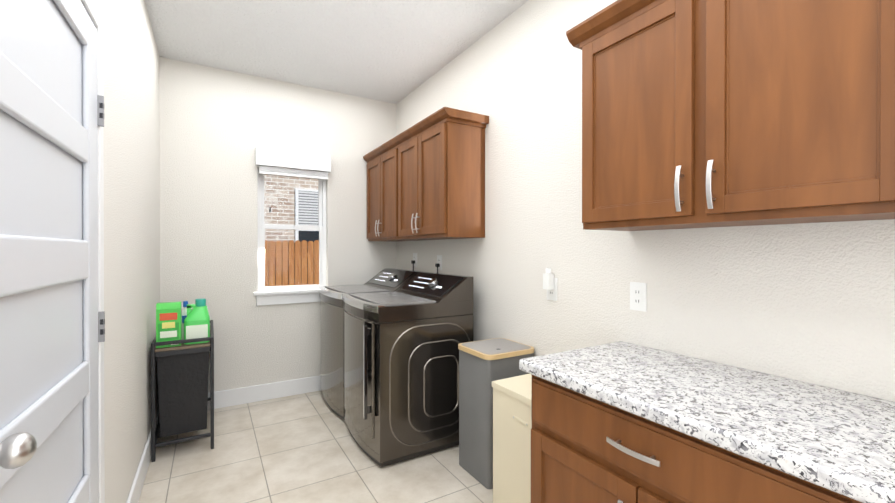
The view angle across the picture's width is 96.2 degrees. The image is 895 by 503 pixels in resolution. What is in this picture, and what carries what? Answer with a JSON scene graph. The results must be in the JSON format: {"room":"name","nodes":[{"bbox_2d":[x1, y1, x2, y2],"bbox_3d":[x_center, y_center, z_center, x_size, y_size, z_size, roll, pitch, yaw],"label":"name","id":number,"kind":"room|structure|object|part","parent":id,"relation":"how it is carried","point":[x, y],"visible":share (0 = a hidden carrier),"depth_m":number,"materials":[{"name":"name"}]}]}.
{"room":"laundry room","nodes":[
{"label":"laundry room","id":0,"kind":"room"},
{"bbox_2d":[93,0,159,502],"bbox_3d":[-1.014,-0.099,0.941,0.120,2.770,4.890,0,0,-31],"label":"wall","id":1,"kind":"structure","parent":0,"point":[131,135],"depth_m":1.91,"materials":[{"name":"white paint"}]},
{"bbox_2d":[0,0,104,502],"bbox_3d":[-0.954,0.265,0.990,0.109,2.018,0.870,0,0,-31],"label":"door","id":2,"kind":"structure","parent":1,"relation":"in","point":[49,449],"depth_m":0.99,"materials":[{"name":"white wood"}]},
{"bbox_3d":[-0.753,0.342,0.685,0.074,0.068,0.068,0,0,-31],"label":"knob","id":3,"kind":"part","parent":2,"relation":"part of","materials":[{"name":"silver metal"}]},
{"bbox_3d":[-1.175,0.280,1.358,0.024,1.612,0.013,0,0,-31],"label":"door slab hinge","id":4,"kind":"part","parent":2,"relation":"part of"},
{"bbox_2d":[80,0,104,502],"bbox_3d":[-1.012,0.239,0.951,0.132,2.095,0.992,0,0,-31],"label":"door frame","id":5,"kind":"structure","parent":1,"relation":"attached to","point":[91,9],"depth_m":1.36,"materials":[{"name":"white wood"}]},
{"bbox_2d":[126,409,157,502],"bbox_3d":[-1.704,1.213,2.248,0.015,0.138,1.886,0,0,-31],"label":"baseboard","id":6,"kind":"structure","parent":1,"relation":"attached to","point":[135,492],"depth_m":2.17,"materials":[{"name":"white wood"}]},
{"bbox_2d":[159,57,395,392],"bbox_3d":[-1.444,-0.108,3.597,2.080,2.770,0.120,0,0,-31],"label":"wall","id":7,"kind":"structure","parent":0,"point":[218,126],"depth_m":3.37,"materials":[{"name":"white paint"}]},
{"bbox_2d":[207,375,320,409],"bbox_3d":[-1.374,1.208,3.562,1.920,0.138,0.019,0,0,-31],"label":"baseboard","id":8,"kind":"structure","parent":7,"relation":"attached to","point":[242,395],"depth_m":3.44,"materials":[{"name":"white wood"}]},
{"bbox_2d":[253,289,319,305],"bbox_3d":[-1.367,0.404,3.577,0.660,0.116,0.085,0,0,-31],"label":"window sill","id":9,"kind":"structure","parent":7,"relation":"attached to","point":[285,297],"depth_m":3.52,"materials":[{"name":"white wood"}]},
{"bbox_2d":[257,166,325,291],"bbox_3d":[-1.403,-0.238,3.635,0.590,1.170,0.055,0,0,-31],"label":"window unit","id":10,"kind":"structure","parent":7,"relation":"in","point":[320,227],"depth_m":3.61,"materials":[{"name":"white plastic"}]},
{"bbox_2d":[255,147,330,211],"bbox_3d":[-1.349,-0.607,3.537,0.619,0.538,0.074,0,0,-31],"label":"blind valance","id":11,"kind":"object","parent":7,"relation":"attached to","point":[279,162],"visible":1,"depth_m":3.50,"materials":[{"name":"white fabric"}]},
{"bbox_2d":[138,391,492,502],"bbox_3d":[-0.149,1.334,1.527,2.200,0.100,5.010,0,0,-31],"label":"floor","id":12,"kind":"structure","parent":0,"point":[302,448],"depth_m":2.38,"materials":[{"name":"tile"}]},
{"bbox_2d":[151,320,213,461],"bbox_3d":[-1.845,0.917,2.838,0.330,0.725,0.745,0,0,-31],"label":"laundry hamper","id":13,"kind":"object","parent":12,"relation":"on","point":[182,377],"visible":0.92,"depth_m":2.54,"materials":[{"name":"black metal"}]},
{"bbox_2d":[156,302,181,347],"bbox_3d":[-1.755,0.459,2.530,0.127,0.272,0.075,0,0,-31],"label":"box","id":14,"kind":"object","parent":13,"relation":"on","point":[168,322],"visible":0.98,"depth_m":2.50,"materials":[{"name":"green cardboard"}]},
{"bbox_2d":[181,301,187,339],"bbox_3d":[-1.752,0.464,2.685,0.054,0.262,0.055,0,0,-31],"label":"spray bottle","id":15,"kind":"object","parent":13,"relation":"on","point":[184,313],"visible":0.52,"depth_m":2.66,"materials":[{"name":"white plastic"}]},
{"bbox_2d":[184,298,209,344],"bbox_3d":[-1.643,0.454,2.635,0.144,0.282,0.106,0,0,-31],"label":"detergent jug","id":16,"kind":"object","parent":13,"relation":"on","point":[197,322],"visible":0.83,"depth_m":2.60,"materials":[{"name":"green plastic"}]},
{"bbox_2d":[319,268,421,420],"bbox_3d":[-0.696,0.721,3.455,0.709,1.112,0.744,0,0,-31],"label":"washer","id":17,"kind":"object","parent":12,"relation":"on","point":[332,341],"visible":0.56,"depth_m":3.21,"materials":[{"name":"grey metal"}]},
{"bbox_2d":[342,272,472,466],"bbox_3d":[-0.324,0.724,2.809,0.726,1.112,0.744,0,0,-31],"label":"dryer","id":18,"kind":"object","parent":12,"relation":"on","point":[401,375],"visible":1,"depth_m":2.50,"materials":[{"name":"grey metal"}]},
{"bbox_2d":[458,338,533,488],"bbox_3d":[0.283,0.916,2.367,0.352,0.726,0.332,0,0,-31],"label":"hamper","id":19,"kind":"object","parent":12,"relation":"on","point":[483,364],"visible":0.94,"depth_m":2.25,"materials":[{"name":"fabric"}]},
{"bbox_2d":[492,374,531,502],"bbox_3d":[0.495,0.968,1.937,0.383,0.626,0.432,0,0,-31],"label":"trash can","id":20,"kind":"object","parent":12,"relation":"on","point":[512,420],"visible":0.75,"depth_m":1.91,"materials":[{"name":"beige plastic"}]},
{"bbox_2d":[531,377,794,502],"bbox_3d":[0.808,0.871,1.256,0.583,0.829,0.989,0,0,-31],"label":"base cabinet","id":21,"kind":"object","parent":12,"relation":"on","point":[620,422],"depth_m":1.18,"materials":[{"name":"brown wood"}]},
{"bbox_2d":[519,341,894,502],"bbox_3d":[1.086,0.435,0.753,0.613,0.044,2.180,0,0,-31],"label":"countertop","id":22,"kind":"structure","parent":21,"relation":"on","point":[840,443],"depth_m":1.05,"materials":[{"name":"white stone"}]},
{"bbox_2d":[795,481,850,502],"bbox_3d":[1.229,0.873,0.543,0.583,0.829,0.973,0,0,-31],"label":"base cabinet","id":23,"kind":"object","parent":12,"relation":"on","point":[803,493],"depth_m":0.81,"materials":[{"name":"brown wood"}]},
{"bbox_2d":[145,0,527,103],"bbox_3d":[-0.149,-1.536,1.517,2.200,0.100,5.010,0,0,-31],"label":"ceiling","id":24,"kind":"structure","parent":0,"point":[393,51],"depth_m":2.79,"materials":[{"name":"white paint"}]},
{"bbox_2d":[396,0,894,401],"bbox_3d":[0.747,-0.103,2.051,0.120,2.770,5.010,0,0,-31],"label":"wall","id":25,"kind":"structure","parent":0,"point":[813,303],"depth_m":1.95,"materials":[{"name":"white paint"}]},
{"bbox_2d":[364,147,390,241],"bbox_3d":[-0.445,-0.483,3.630,0.320,0.770,0.828,0,0,-31],"label":"upper cabinet","id":26,"kind":"object","parent":25,"relation":"attached to","point":[379,166],"depth_m":3.59,"materials":[{"name":"brown wood"}]},
{"bbox_2d":[411,253,416,270],"bbox_3d":[-0.289,0.095,3.652,0.035,0.155,0.104,0,0,-31],"label":"outlet","id":27,"kind":"object","parent":25,"relation":"attached to","point":[414,261],"visible":0.83,"depth_m":3.63,"materials":[{"name":"white plastic"}]},
{"bbox_2d":[435,255,441,272],"bbox_3d":[-0.058,0.101,3.261,0.035,0.139,0.099,0,0,-31],"label":"outlet","id":28,"kind":"object","parent":25,"relation":"attached to","point":[438,265],"visible":0.88,"depth_m":3.24,"materials":[{"name":"white plastic"}]},
{"bbox_2d":[391,115,486,241],"bbox_3d":[-0.093,-0.481,3.035,0.320,0.770,0.840,0,0,-31],"label":"upper cabinet","id":29,"kind":"object","parent":25,"relation":"attached to","point":[426,178],"depth_m":2.73,"materials":[{"name":"brown wood"}]},
{"bbox_2d":[543,268,556,300],"bbox_3d":[0.558,0.180,2.204,0.050,0.177,0.076,0,0,-31],"label":"air freshener","id":30,"kind":"object","parent":25,"relation":"attached to","point":[549,282],"visible":1,"depth_m":2.19,"materials":[{"name":"white plastic"}]},
{"bbox_2d":[630,282,646,311],"bbox_3d":[0.839,0.198,1.768,0.008,0.124,0.076,0,0,-31],"label":"outlet","id":31,"kind":"object","parent":25,"relation":"attached to","point":[638,296],"visible":1,"depth_m":1.76,"materials":[{"name":"white plastic"}]},
{"bbox_2d":[574,0,869,230],"bbox_3d":[0.932,-0.475,1.298,0.320,0.770,0.998,0,0,-31],"label":"upper cabinet","id":32,"kind":"object","parent":25,"relation":"attached to","point":[709,113],"depth_m":1.19,"materials":[{"name":"brown wood"}]},
{"bbox_2d":[866,0,894,219],"bbox_3d":[1.370,-0.472,0.556,0.320,0.770,1.005,0,0,-31],"label":"upper cabinet","id":33,"kind":"object","parent":25,"relation":"attached to","point":[880,81],"depth_m":0.91,"materials":[{"name":"brown wood"}]},
{"bbox_3d":[-1.722,1.677,6.197,12.000,0.020,4.590,0,0,-31],"label":"ground","id":34,"kind":"structure","parent":0,"visible":0},
{"bbox_2d":[264,175,318,242],"bbox_3d":[-2.931,-0.190,8.238,12.000,3.700,0.234,0,0,-31],"label":"brick facade","id":35,"kind":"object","parent":34,"relation":"on","point":[286,208],"depth_m":8.02,"materials":[{"name":"beige brick"}]},
{"bbox_2d":[265,240,318,286],"bbox_3d":[-2.523,0.721,7.608,8.058,1.882,0.060,0,0,-31],"label":"fence","id":36,"kind":"object","parent":34,"relation":"on","point":[305,274],"depth_m":7.37,"materials":[{"name":"brown wood"}]}
]}

